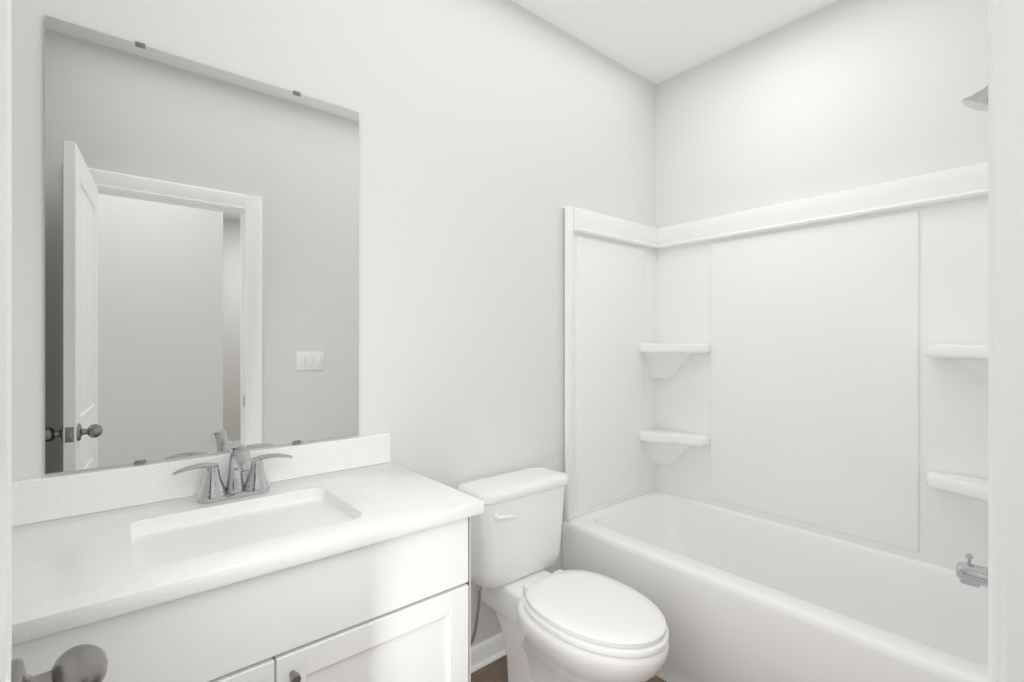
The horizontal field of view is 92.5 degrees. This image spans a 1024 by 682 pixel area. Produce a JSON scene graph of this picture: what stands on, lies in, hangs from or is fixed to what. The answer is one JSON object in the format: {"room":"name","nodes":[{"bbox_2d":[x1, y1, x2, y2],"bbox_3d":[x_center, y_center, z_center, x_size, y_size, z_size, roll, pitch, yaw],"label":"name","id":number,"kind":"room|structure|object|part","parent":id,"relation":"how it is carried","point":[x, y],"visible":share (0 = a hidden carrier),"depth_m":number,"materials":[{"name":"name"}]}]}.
{"room":"bathroom","nodes":[
{"label":"bathroom","id":0,"kind":"room"},
{"bbox_2d":[12,0,655,646],"bbox_3d":[-0.254,-0.073,1.940,2.908,2.740,0.115,0,0,-40],"label":"wall","id":1,"kind":"structure","parent":0,"point":[496,136],"depth_m":1.85,"materials":[{"name":"white paint"}]},
{"bbox_2d":[45,15,358,473],"bbox_3d":[-0.805,-0.226,1.395,0.762,1.086,0.010,0,0,-40],"label":"mirror","id":2,"kind":"object","parent":1,"relation":"attached to","point":[201,258],"visible":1,"depth_m":1.33,"materials":[{"name":"clear glass"}]},
{"bbox_2d":[12,433,391,541],"bbox_3d":[-0.829,0.370,1.367,1.056,0.100,0.020,0,0,-40],"label":"backsplash","id":3,"kind":"structure","parent":1,"relation":"attached to","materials":[{"name":"stone"}]},
{"bbox_2d":[471,632,505,672],"bbox_3d":[-0.100,1.256,1.978,0.869,0.083,0.024,0,0,-40],"label":"baseboard","id":4,"kind":"structure","parent":1,"relation":"attached to","point":[487,651],"depth_m":1.98,"materials":[{"name":"white paint"}]},
{"bbox_2d":[471,654,665,681],"bbox_3d":[0.817,1.347,-0.490,4.393,0.100,5.215,0,0,-40],"label":"floor","id":5,"kind":"structure","parent":0,"point":[495,671],"depth_m":1.91,"materials":[{"name":"brown wood"}]},
{"bbox_2d":[12,433,483,681],"bbox_3d":[-0.655,0.784,1.160,1.056,1.026,0.561,0,0,-40],"label":"bathroom vanity","id":6,"kind":"object","parent":5,"relation":"on","point":[343,560],"visible":1,"depth_m":1.10,"materials":[{"name":"white paint"}]},
{"bbox_2d":[171,444,292,503],"bbox_3d":[-0.722,0.346,1.294,0.286,0.148,0.161,0,0,-40],"label":"faucet","id":7,"kind":"object","parent":6,"relation":"on","point":[256,489],"depth_m":1.31,"materials":[{"name":"silver metal"}]},
{"bbox_3d":[-0.465,0.680,0.972,0.083,0.019,0.028,0,0,-40],"label":"knob","id":8,"kind":"part","parent":6,"relation":"part of","materials":[{"name":"grey metal"}]},
{"bbox_2d":[457,466,668,681],"bbox_3d":[0.109,0.918,1.660,0.649,0.758,0.778,0,0,-40],"label":"toilet","id":9,"kind":"object","parent":5,"relation":"on","point":[559,625],"visible":0.85,"depth_m":1.73,"materials":[{"name":"white ceramic"}]},
{"bbox_3d":[0.056,0.918,1.877,0.452,0.758,0.347,0,0,-40],"label":"tank","id":10,"kind":"part","parent":9,"relation":"part of","materials":[{"name":"white ceramic"}]},
{"bbox_3d":[0.273,0.880,1.618,0.372,0.051,0.504,0,0,-40],"label":"seat","id":11,"kind":"part","parent":9,"relation":"part of","materials":[{"name":"white plastic"}]},
{"bbox_2d":[562,85,987,681],"bbox_3d":[1.012,0.247,1.922,0.758,2.100,1.537,0,0,-40],"label":"shower","id":12,"kind":"object","parent":5,"relation":"on","point":[774,443],"visible":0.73,"depth_m":2.05,"materials":[{"name":"white plastic"}]},
{"bbox_2d":[562,488,987,681],"bbox_3d":[1.012,1.062,1.922,0.758,0.470,1.536,0,0,-40],"label":"bathtub","id":13,"kind":"object","parent":12,"relation":"in","point":[742,595],"depth_m":1.82,"materials":[{"name":"white plastic"}]},
{"bbox_2d":[512,0,837,83],"bbox_3d":[0.817,-1.493,-0.490,4.393,0.100,5.215,0,0,-40],"label":"ceiling","id":14,"kind":"structure","parent":0,"point":[655,41],"depth_m":2.23,"materials":[{"name":"white paint"}]},
{"bbox_2d":[656,0,987,227],"bbox_3d":[2.492,-0.073,0.841,0.115,2.740,5.100,0,0,-40],"label":"wall","id":15,"kind":"structure","parent":0,"point":[839,95],"depth_m":2.11,"materials":[{"name":"white paint"}]},
{"bbox_3d":[0.236,-0.073,0.191,4.178,2.740,0.115,0,0,-40],"label":"wall","id":16,"kind":"structure","parent":0,"visible":0},
{"bbox_2d":[0,0,11,681],"bbox_3d":[-0.296,0.273,0.263,0.675,2.024,0.035,0,0,45],"label":"door","id":17,"kind":"structure","parent":16,"relation":"in","point":[5,337],"depth_m":0.37,"materials":[{"name":"white paint"}]},
{"bbox_2d":[11,644,107,681],"bbox_3d":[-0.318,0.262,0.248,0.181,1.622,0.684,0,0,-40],"label":"door knob","id":18,"kind":"object","parent":17,"relation":"attached to","point":[84,663],"depth_m":0.50,"materials":[{"name":"grey metal"}]},
{"bbox_2d":[988,0,1023,681],"bbox_3d":[0.222,0.233,0.189,0.851,2.128,0.133,0,0,-40],"label":"door frame","id":19,"kind":"structure","parent":16,"relation":"in","point":[1014,340],"depth_m":0.44,"materials":[{"name":"white paint"}]}
]}

